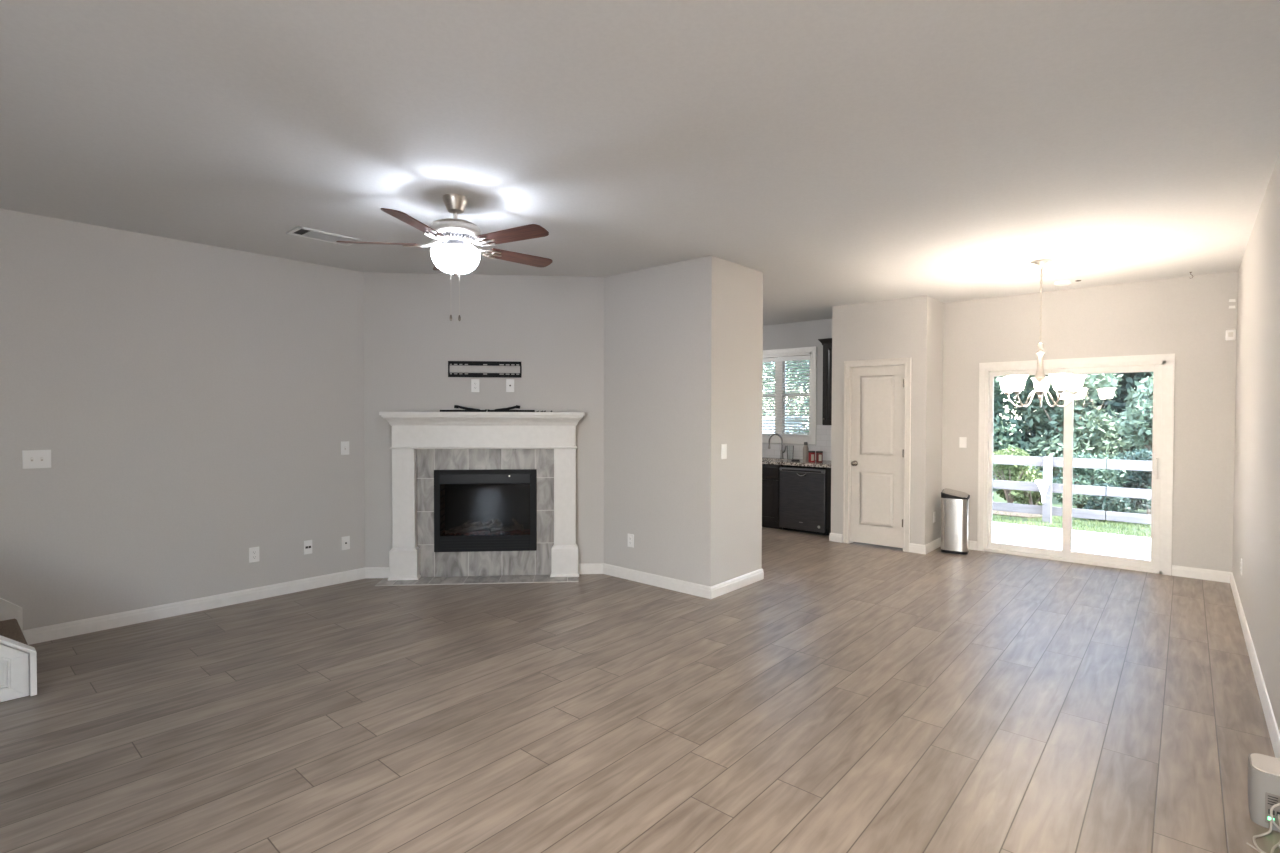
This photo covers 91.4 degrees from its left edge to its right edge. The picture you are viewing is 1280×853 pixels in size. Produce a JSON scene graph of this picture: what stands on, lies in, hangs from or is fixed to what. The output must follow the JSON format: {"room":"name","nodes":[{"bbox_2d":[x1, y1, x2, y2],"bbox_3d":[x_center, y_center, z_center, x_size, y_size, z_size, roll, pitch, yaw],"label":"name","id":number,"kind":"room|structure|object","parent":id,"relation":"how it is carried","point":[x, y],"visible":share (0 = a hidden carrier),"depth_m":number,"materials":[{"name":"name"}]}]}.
{"room":"living room","nodes":[
{"label":"living room","id":0,"kind":"room"},
{"bbox_2d":[0,209,364,629],"bbox_3d":[-4.209,0.024,3.707,0.130,2.740,5.235,1,1,41],"label":"wall","id":1,"kind":"structure","parent":0,"point":[194,405],"depth_m":4.50,"materials":[{"name":"paint"}]},
{"bbox_2d":[22,450,50,468],"bbox_3d":[-3.859,0.209,3.998,0.018,0.117,0.134,1,1,41],"label":"light switch","id":2,"kind":"object","parent":1,"relation":"attached to","point":[31,459],"visible":1,"depth_m":4.00,"materials":[{"name":"white plastic"}]},
{"bbox_2d":[23,567,388,644],"bbox_3d":[-3.079,1.329,4.800,0.166,0.096,2.357,1,1,41],"label":"baseboard","id":3,"kind":"structure","parent":1,"relation":"attached to","point":[78,627],"depth_m":4.63,"materials":[{"name":"white paint"}]},
{"bbox_2d":[249,547,258,562],"bbox_3d":[-3.052,1.014,4.944,0.008,0.117,0.072,1,1,41],"label":"wall outlet","id":4,"kind":"object","parent":1,"relation":"attached to","point":[253,552],"visible":1,"depth_m":4.94,"materials":[{"name":"white plastic"}]},
{"bbox_2d":[304,540,311,554],"bbox_3d":[-2.787,1.014,5.247,0.006,0.115,0.066,1,1,41],"label":"cable plate","id":5,"kind":"object","parent":1,"relation":"attached to","point":[307,544],"visible":1,"depth_m":5.25,"materials":[{"name":"white plastic"}]},
{"bbox_2d":[341,441,348,454],"bbox_3d":[-2.576,0.189,5.464,0.018,0.117,0.072,1,1,41],"label":"light switch","id":6,"kind":"object","parent":1,"relation":"attached to","point":[344,444],"visible":1,"depth_m":5.46,"materials":[{"name":"white plastic"}]},
{"bbox_2d":[342,536,349,549],"bbox_3d":[-2.578,1.023,5.479,0.018,0.117,0.072,1,1,41],"label":"cable plate","id":7,"kind":"object","parent":1,"relation":"attached to","point":[345,540],"visible":1,"depth_m":5.48,"materials":[{"name":"white plastic"}]},
{"bbox_2d":[363,272,603,571],"bbox_3d":[-1.408,-0.007,5.751,2.242,2.740,0.130,0,1,-5],"label":"wall","id":8,"kind":"structure","parent":0,"point":[553,326],"depth_m":5.67,"materials":[{"name":"paint"}]},
{"bbox_2d":[471,379,478,391],"bbox_3d":[-1.494,-0.371,5.668,0.072,0.117,0.008,0,1,-5],"label":"wall outlet","id":9,"kind":"object","parent":8,"relation":"attached to","point":[474,382],"visible":1,"depth_m":5.67,"materials":[{"name":"white plastic"}]},
{"bbox_2d":[448,361,521,377],"bbox_3d":[-1.406,-0.519,5.666,0.654,0.146,0.022,0,1,-5],"label":"wall bracket","id":10,"kind":"object","parent":8,"relation":"attached to","point":[470,363],"visible":1,"depth_m":5.66,"materials":[{"name":"black metal"}]},
{"bbox_2d":[417,449,553,576],"bbox_3d":[-1.399,0.769,5.689,1.250,1.190,0.022,0,1,-5],"label":"fireplace surround","id":11,"kind":"object","parent":8,"relation":"attached to","point":[538,562],"visible":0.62,"depth_m":5.68,"materials":[{"name":"tile"}]},
{"bbox_2d":[434,469,536,551],"bbox_3d":[-1.408,0.760,5.768,0.912,0.742,0.245,0,1,-5],"label":"electric fireplace","id":12,"kind":"object","parent":11,"relation":"in","point":[495,509],"visible":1,"depth_m":5.66,"materials":[{"name":"black glass"}]},
{"bbox_2d":[506,379,513,391],"bbox_3d":[-1.183,-0.373,5.689,0.072,0.117,0.018,0,1,-5],"label":"cable plate","id":13,"kind":"object","parent":8,"relation":"attached to","point":[509,382],"visible":1,"depth_m":5.69,"materials":[{"name":"white plastic"}]},
{"bbox_2d":[0,0,1279,325],"bbox_3d":[-0.642,-1.425,4.008,7.180,0.160,10.680,1,1,41],"label":"ceiling","id":14,"kind":"structure","parent":0,"point":[838,152],"depth_m":2.79,"materials":[{"name":"paint"}]},
{"bbox_2d":[286,226,361,245],"bbox_3d":[-2.245,-1.350,4.448,0.230,0.010,0.430,1,1,41],"label":"ceiling vent","id":15,"kind":"object","parent":14,"relation":"in","point":[300,231],"visible":0.95,"depth_m":4.42,"materials":[{"name":"white plastic"}]},
{"bbox_2d":[336,194,552,320],"bbox_3d":[-1.047,-0.980,3.683,1.264,0.718,1.246,1,1,41],"label":"ceiling fan","id":16,"kind":"object","parent":14,"relation":"hanging from","point":[457,233],"visible":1,"depth_m":3.59,"materials":[{"name":"brown wood"}]},
{"bbox_2d":[998,259,1085,406],"bbox_3d":[3.299,-0.760,5.154,0.623,1.196,0.615,1,1,41],"label":"chandelier","id":17,"kind":"object","parent":14,"relation":"hanging from","point":[1060,382],"visible":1,"depth_m":5.09,"materials":[{"name":"white glass"}]},
{"bbox_2d":[1054,280,1071,285],"bbox_3d":[3.998,-1.351,5.902,0.140,0.036,0.140,1,1,41],"label":"smoke detector","id":18,"kind":"object","parent":14,"relation":"attached to","point":[1062,282],"visible":1,"depth_m":5.86,"materials":[{"name":"white plastic"}]},
{"bbox_2d":[0,527,1279,852],"bbox_3d":[-0.647,1.454,4.058,7.180,0.120,10.680,1,1,41],"label":"floor","id":19,"kind":"structure","parent":0,"point":[855,697],"depth_m":3.03,"materials":[{"name":"grey wood"}]},
{"bbox_2d":[0,598,36,701],"bbox_3d":[-3.933,0.762,3.150,1.037,1.286,1.232,1,1,41],"label":"staircase","id":20,"kind":"structure","parent":19,"relation":"on","point":[18,660],"depth_m":3.24,"materials":[{"name":"white paint"}]},
{"bbox_2d":[375,575,578,585],"bbox_3d":[-1.419,1.363,5.553,1.736,0.007,0.252,0,1,-5],"label":"hearth","id":21,"kind":"object","parent":19,"relation":"on","point":[452,580],"visible":0.8,"depth_m":5.52,"materials":[{"name":"tile"}]},
{"bbox_2d":[379,412,584,579],"bbox_3d":[-1.391,0.614,5.607,1.780,1.489,0.182,0,1,-5],"label":"mantelpiece","id":22,"kind":"object","parent":21,"relation":"on","point":[411,431],"visible":1,"depth_m":5.57,"materials":[{"name":"white paint"}]},
{"bbox_2d":[440,405,486,411],"bbox_3d":[-1.568,-0.161,5.557,0.411,0.062,0.032,0,1,-5],"label":"mounting arm","id":23,"kind":"object","parent":22,"relation":"on","point":[467,409],"visible":1,"depth_m":5.55},
{"bbox_2d":[379,412,584,415],"bbox_3d":[-1.389,-0.114,5.594,1.780,0.032,0.181,0,1,-5],"label":"mantel shelf","id":24,"kind":"object","parent":22,"relation":"attached to","point":[380,413],"depth_m":5.51,"materials":[{"name":"white paint"}]},
{"bbox_2d":[487,405,534,411],"bbox_3d":[-1.153,-0.161,5.593,0.417,0.062,0.032,0,1,-5],"label":"mounting arm","id":25,"kind":"object","parent":22,"relation":"on","point":[508,409],"visible":0.99,"depth_m":5.58},
{"bbox_2d":[762,464,782,528],"bbox_3d":[1.630,0.899,8.523,0.923,0.841,0.668,1,1,41],"label":"base cabinet","id":26,"kind":"object","parent":19,"relation":"on","point":[770,473],"visible":0.12,"depth_m":8.07,"materials":[{"name":"black wood"}]},
{"bbox_2d":[762,457,830,467],"bbox_3d":[1.270,0.453,8.847,3.474,0.036,0.646,1,1,41],"label":"countertop","id":27,"kind":"structure","parent":26,"relation":"on","point":[765,460],"depth_m":7.93,"materials":[{"name":"stone"}]},
{"bbox_2d":[768,433,785,458],"bbox_3d":[1.888,0.268,8.571,0.252,0.346,0.080,1,1,26],"label":"kitchen faucet","id":28,"kind":"object","parent":27,"relation":"on","point":[782,451],"visible":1,"depth_m":8.55,"materials":[{"name":"silver metal"}]},
{"bbox_2d":[803,442,808,461],"bbox_3d":[2.140,0.326,8.073,0.072,0.250,0.072,1,1,41],"label":"water bottle","id":29,"kind":"object","parent":27,"relation":"on","point":[805,447],"visible":0.96,"depth_m":8.04,"materials":[{"name":"grey metal"}]},
{"bbox_2d":[808,451,814,461],"bbox_3d":[2.187,0.382,7.953,0.085,0.142,0.084,1,1,41],"label":"can","id":30,"kind":"object","parent":27,"relation":"on","point":[811,457],"visible":1,"depth_m":7.92,"materials":[{"name":"red metal"}]},
{"bbox_2d":[816,451,822,462],"bbox_3d":[2.270,0.383,7.907,0.085,0.142,0.084,1,1,41],"label":"can","id":31,"kind":"object","parent":27,"relation":"on","point":[819,454],"visible":1,"depth_m":7.87,"materials":[{"name":"red metal"}]},
{"bbox_2d":[779,465,827,534],"bbox_3d":[2.200,0.911,8.001,0.608,0.838,0.624,1,1,41],"label":"dishwasher","id":32,"kind":"object","parent":19,"relation":"on","point":[802,492],"visible":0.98,"depth_m":7.77,"materials":[{"name":"black paint"}]},
{"bbox_2d":[826,468,830,535],"bbox_3d":[2.518,0.914,7.767,0.162,0.841,0.598,1,1,41],"label":"cabinet filler","id":33,"kind":"object","parent":19,"relation":"on","point":[828,470],"visible":0.14,"depth_m":7.57,"materials":[{"name":"black wood"}]},
{"bbox_2d":[941,488,969,554],"bbox_3d":[3.394,1.014,6.728,0.266,0.669,0.246,1,1,33],"label":"trash can","id":34,"kind":"object","parent":19,"relation":"on","point":[955,505],"visible":1,"depth_m":6.63,"materials":[{"name":"silver metal"}]},
{"bbox_2d":[1247,842,1261,852],"bbox_3d":[2.052,1.431,2.000,0.036,0.006,0.291,0,1,18],"label":"power cable","id":35,"kind":"object","parent":19,"relation":"on","point":[1252,846],"visible":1,"depth_m":2.12,"materials":[{"name":"grey plastic"}]},
{"bbox_2d":[1253,819,1272,852],"bbox_3d":[2.153,1.411,2.143,0.085,0.043,0.194,1,1,28],"label":"power cable","id":36,"kind":"object","parent":19,"relation":"on","point":[1271,822],"visible":0.98,"depth_m":2.18,"materials":[{"name":"grey plastic"}]},
{"bbox_2d":[1248,753,1279,831],"bbox_3d":[2.294,1.331,2.272,0.116,0.200,0.182,1,1,41],"label":"router","id":37,"kind":"object","parent":19,"relation":"on","point":[1263,770],"visible":0.92,"depth_m":2.24,"materials":[{"name":"grey plastic"}]},
{"bbox_2d":[1270,803,1279,829],"bbox_3d":[2.231,1.367,2.170,0.065,0.125,0.060,1,1,41],"label":"power cable","id":38,"kind":"object","parent":19,"relation":"on","point":[1278,804],"visible":1,"depth_m":2.17,"materials":[{"name":"grey plastic"}]},
{"bbox_2d":[1271,814,1279,852],"bbox_3d":[2.163,1.399,2.102,0.248,0.069,0.050,-1,1,-39],"label":"power cable","id":39,"kind":"object","parent":19,"relation":"on","point":[1278,843],"visible":1,"depth_m":2.12,"materials":[{"name":"grey plastic"}]},
{"bbox_2d":[604,255,762,586],"bbox_3d":[-0.578,-0.019,6.520,3.744,2.740,0.800,1,1,41],"label":"wall partition","id":40,"kind":"structure","parent":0,"point":[683,340],"depth_m":5.31,"materials":[{"name":"paint"}]},
{"bbox_2d":[628,534,633,547],"bbox_3d":[-0.084,1.017,5.567,0.072,0.117,0.008,1,1,41],"label":"wall outlet","id":41,"kind":"object","parent":40,"relation":"attached to","point":[630,536],"visible":1,"depth_m":5.56,"materials":[{"name":"white plastic"}]},
{"bbox_2d":[579,563,763,598],"bbox_3d":[0.236,1.325,5.381,1.686,0.096,0.701,0,1,7],"label":"baseboard","id":42,"kind":"structure","parent":40,"relation":"attached to","point":[682,586],"depth_m":5.37,"materials":[{"name":"white paint"}]},
{"bbox_2d":[721,444,726,458],"bbox_3d":[0.690,0.206,5.122,0.010,0.122,0.080,1,1,41],"label":"light switch","id":43,"kind":"object","parent":40,"relation":"attached to","point":[723,446],"visible":1,"depth_m":5.12,"materials":[{"name":"white plastic"}]},
{"bbox_2d":[763,319,831,444],"bbox_3d":[1.878,-0.055,8.835,4.392,2.740,0.130,1,1,41],"label":"wall","id":44,"kind":"structure","parent":0,"point":[805,333],"depth_m":8.41,"materials":[{"name":"paint"}]},
{"bbox_2d":[762,346,816,443],"bbox_3d":[1.950,-0.421,8.740,1.145,1.305,0.129,1,1,41],"label":"window","id":45,"kind":"structure","parent":44,"relation":"in","point":[803,351],"depth_m":8.59,"materials":[{"name":"white paint"}]},
{"bbox_2d":[762,357,777,434],"bbox_3d":[1.762,-0.426,8.883,0.464,1.081,0.049,1,1,41],"label":"window blind","id":46,"kind":"object","parent":45,"relation":"attached to","point":[765,360],"visible":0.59,"depth_m":8.82,"materials":[{"name":"white plastic"}]},
{"bbox_2d":[778,355,809,435],"bbox_3d":[2.116,-0.420,8.573,0.464,1.081,0.049,1,1,41],"label":"window blind","id":47,"kind":"object","parent":45,"relation":"attached to","point":[807,357],"visible":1,"depth_m":8.56,"materials":[{"name":"white plastic"}]},
{"bbox_2d":[762,425,831,460],"bbox_3d":[1.487,0.199,9.089,3.475,0.470,0.008,1,1,41],"label":"backsplash","id":48,"kind":"structure","parent":44,"relation":"attached to","point":[823,434],"depth_m":8.39,"materials":[{"name":"white tile"}]},
{"bbox_2d":[818,338,831,424],"bbox_3d":[2.523,-0.561,7.924,0.396,1.089,0.378,1,1,41],"label":"upper cabinet","id":49,"kind":"object","parent":44,"relation":"attached to","point":[827,342],"visible":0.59,"depth_m":7.86,"materials":[{"name":"black wood"}]},
{"bbox_2d":[831,295,942,544],"bbox_3d":[2.913,-0.026,7.281,1.047,2.740,0.846,1,1,41],"label":"wall","id":50,"kind":"structure","parent":0,"point":[912,327],"depth_m":6.84,"materials":[{"name":"paint"}]},
{"bbox_2d":[829,533,842,542],"bbox_3d":[2.316,1.294,7.319,0.159,0.096,0.114,1,1,41],"label":"baseboard","id":51,"kind":"structure","parent":50,"relation":"attached to","point":[834,537],"depth_m":7.28,"materials":[{"name":"white paint"}]},
{"bbox_2d":[843,357,910,551],"bbox_3d":[2.657,0.301,6.997,0.739,2.094,0.186,1,1,41],"label":"door","id":52,"kind":"structure","parent":50,"relation":"in","point":[877,392],"depth_m":6.97,"materials":[{"name":"paint"}]},
{"bbox_2d":[933,511,935,522],"bbox_3d":[3.238,0.996,6.870,0.008,0.117,0.072,1,1,41],"label":"wall outlet","id":53,"kind":"object","parent":50,"relation":"attached to","point":[934,513],"visible":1,"depth_m":6.86,"materials":[{"name":"white plastic"}]},
{"bbox_2d":[992,522,1150,559],"bbox_3d":[5.419,1.549,7.516,4.900,0.110,3.029,1,1,41],"label":"patio","id":54,"kind":"structure","parent":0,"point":[1136,547],"depth_m":8.13,"materials":[{"name":"concrete"}]},
{"bbox_2d":[942,271,1237,574],"bbox_3d":[4.360,-0.007,6.319,2.658,2.740,0.130,1,1,41],"label":"wall","id":55,"kind":"structure","parent":0,"point":[1188,318],"depth_m":5.83,"materials":[{"name":"paint"}]},
{"bbox_2d":[909,537,976,553],"bbox_3d":[3.269,1.304,6.868,0.784,0.096,0.322,0,1,-18],"label":"baseboard","id":56,"kind":"structure","parent":55,"relation":"attached to","point":[914,548],"depth_m":6.73,"materials":[{"name":"white paint"}]},
{"bbox_2d":[959,437,966,447],"bbox_3d":[3.574,0.176,6.916,0.072,0.117,0.010,1,1,41],"label":"light switch","id":57,"kind":"object","parent":55,"relation":"attached to","point":[962,440],"visible":1,"depth_m":6.91,"materials":[{"name":"white plastic"}]},
{"bbox_2d":[977,353,1174,574],"bbox_3d":[4.331,0.341,6.319,1.615,2.044,0.158,1,1,41],"label":"door","id":58,"kind":"structure","parent":55,"relation":"in","point":[1162,366],"depth_m":6.19,"materials":[{"name":"white paint"}]},
{"bbox_2d":[1226,329,1235,339],"bbox_3d":[5.180,-0.802,5.478,0.064,0.090,0.036,1,1,41],"label":"sensor","id":59,"kind":"object","parent":55,"relation":"attached to","point":[1230,334],"visible":1,"depth_m":5.46,"materials":[{"name":"white plastic"}]},
{"bbox_2d":[1232,152,1279,732],"bbox_3d":[1.966,0.071,1.664,0.130,2.740,10.291,1,1,41],"label":"wall","id":60,"kind":"structure","parent":0,"point":[1256,511],"depth_m":3.60,"materials":[{"name":"paint"}]},
{"bbox_2d":[1172,565,1279,758],"bbox_3d":[1.720,1.390,1.814,0.404,0.096,10.161,1,1,41],"label":"baseboard","id":61,"kind":"structure","parent":60,"relation":"attached to","point":[1181,571],"depth_m":3.94,"materials":[{"name":"white paint"}]},
{"label":"outside","id":62,"kind":"structure","parent":0,"visible":0},
{"bbox_2d":[992,454,1150,537],"bbox_3d":[16.643,1.249,30.441,65.000,0.225,52.299,1,1,41],"label":"lawn","id":63,"kind":"structure","parent":62,"point":[997,498],"depth_m":9.84,"materials":[{"name":"green plant"}]},
{"bbox_2d":[762,419,807,433],"bbox_3d":[3.667,0.530,17.796,1.800,1.620,1.800,1,1,41],"label":"fence","id":64,"kind":"object","parent":63,"relation":"on","point":[762,419],"visible":0.11,"depth_m":16.95,"materials":[{"name":"white"}]},
{"bbox_2d":[762,360,809,425],"bbox_3d":[4.483,-1.483,19.805,3.262,5.585,3.508,1,1,41],"label":"leafy tree","id":65,"kind":"object","parent":63,"relation":"on","point":[809,360],"visible":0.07,"depth_m":19.42,"materials":[{"name":"green plant"}]},
{"bbox_2d":[769,360,809,433],"bbox_3d":[4.724,-1.084,15.569,2.902,4.938,3.190,1,1,41],"label":"leafy tree","id":66,"kind":"object","parent":63,"relation":"on","point":[802,360],"visible":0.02,"depth_m":15.68,"materials":[{"name":"green plant"}]},
{"bbox_2d":[996,379,1030,433],"bbox_3d":[9.021,-1.855,17.182,4.074,6.436,3.601,1,1,41],"label":"evergreen tree","id":67,"kind":"object","parent":63,"relation":"on","point":[1027,379],"visible":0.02,"depth_m":15.97,"materials":[{"name":"green plant"}]},
{"bbox_2d":[993,375,1034,470],"bbox_3d":[7.440,-0.847,13.521,2.832,4.546,3.058,1,1,41],"label":"leafy tree","id":68,"kind":"object","parent":63,"relation":"on","point":[1001,441],"visible":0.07,"depth_m":13.48,"materials":[{"name":"green plant"}]},
{"bbox_2d":[992,510,1041,517],"bbox_3d":[3.978,1.413,12.701,7.300,0.026,1.080,1,1,41],"label":"mulch bed","id":69,"kind":"object","parent":63,"relation":"on","point":[998,512],"visible":0.12,"depth_m":10.28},
{"bbox_2d":[1008,477,1053,505],"bbox_3d":[6.701,1.153,10.678,0.699,0.648,0.558,1,1,41],"label":"shrub","id":70,"kind":"object","parent":69,"relation":"on","point":[1032,497],"visible":0.51,"depth_m":10.58,"materials":[{"name":"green plant"}]},
{"bbox_2d":[993,445,1042,502],"bbox_3d":[6.688,0.898,11.315,1.119,1.136,1.026,1,1,41],"label":"shrub","id":71,"kind":"object","parent":63,"relation":"on","point":[1017,471],"visible":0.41,"depth_m":11.11,"materials":[{"name":"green plant"}]},
{"bbox_2d":[1016,377,1106,475],"bbox_3d":[11.476,-1.853,16.896,3.722,6.451,4.116,1,1,32],"label":"evergreen tree","id":72,"kind":"object","parent":63,"relation":"on","point":[1032,433],"visible":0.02,"depth_m":17.47,"materials":[{"name":"green plant"}]},
{"bbox_2d":[1008,373,1132,482],"bbox_3d":[9.092,-0.230,13.349,2.299,3.326,1.957,1,1,41],"label":"leafy tree","id":73,"kind":"object","parent":63,"relation":"on","point":[1090,436],"visible":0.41,"depth_m":12.97,"materials":[{"name":"green plant"}]},
{"bbox_2d":[992,511,1150,537],"bbox_3d":[6.567,1.457,9.513,5.830,0.060,1.506,1,1,41],"label":"grass blades","id":74,"kind":"object","parent":63,"relation":"on","point":[1019,519],"visible":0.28,"depth_m":9.39,"materials":[{"name":"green plant"}]},
{"bbox_2d":[992,455,1151,523],"bbox_3d":[5.007,0.952,10.754,14.400,1.030,0.136,1,1,41],"label":"rail fence","id":75,"kind":"object","parent":63,"relation":"on","point":[1046,510],"visible":0.26,"depth_m":9.43,"materials":[{"name":"white wood"}]},
{"bbox_2d":[1035,480,1050,502],"bbox_3d":[6.164,0.997,9.556,0.196,0.345,0.138,1,1,41],"label":"container","id":76,"kind":"object","parent":75,"relation":"hanging from","point":[1043,485],"visible":1,"depth_m":9.54,"materials":[{"name":"white"}]},
{"bbox_2d":[1052,451,1131,508],"bbox_3d":[7.509,0.949,10.459,1.289,1.068,0.933,0,1,-21],"label":"shrub","id":77,"kind":"object","parent":63,"relation":"on","point":[1084,476],"visible":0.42,"depth_m":10.37,"materials":[{"name":"green plant"}]},
{"bbox_2d":[1049,372,1151,453],"bbox_3d":[11.224,-1.533,14.765,3.006,5.886,3.123,0,1,-31],"label":"evergreen tree","id":78,"kind":"object","parent":63,"relation":"on","point":[1117,403],"visible":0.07,"depth_m":14.03,"materials":[{"name":"green plant"}]},
{"bbox_2d":[1084,483,1137,520],"bbox_3d":[7.364,1.192,9.774,0.684,0.607,0.626,0,1,-19],"label":"shrub","id":79,"kind":"object","parent":63,"relation":"on","point":[1103,503],"visible":0.57,"depth_m":9.67,"materials":[{"name":"green plant"}]},
{"bbox_2d":[1106,449,1151,514],"bbox_3d":[8.455,0.921,10.367,1.278,1.130,1.067,1,1,41],"label":"shrub","id":80,"kind":"object","parent":63,"relation":"on","point":[1143,480],"visible":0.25,"depth_m":10.29,"materials":[{"name":"green plant"}]},
{"bbox_2d":[1106,374,1152,486],"bbox_3d":[9.425,0.222,11.186,1.730,2.503,1.739,0,1,16],"label":"leafy tree","id":81,"kind":"object","parent":63,"relation":"on","point":[1138,422],"visible":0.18,"depth_m":11.12,"materials":[{"name":"green plant"}]},
{"bbox_2d":[1136,372,1152,447],"bbox_3d":[11.746,-1.235,13.191,2.509,5.348,3.024,1,1,41],"label":"leafy tree","id":82,"kind":"object","parent":63,"relation":"on","point":[1139,446],"visible":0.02,"depth_m":13.62,"materials":[{"name":"green plant"}]},
{"bbox_2d":[1142,486,1151,511],"bbox_3d":[7.953,1.164,9.343,0.796,0.681,0.850,1,1,41],"label":"shrub","id":83,"kind":"object","parent":63,"relation":"on","point":[1148,503],"visible":0.02,"depth_m":9.46,"materials":[{"name":"green plant"}]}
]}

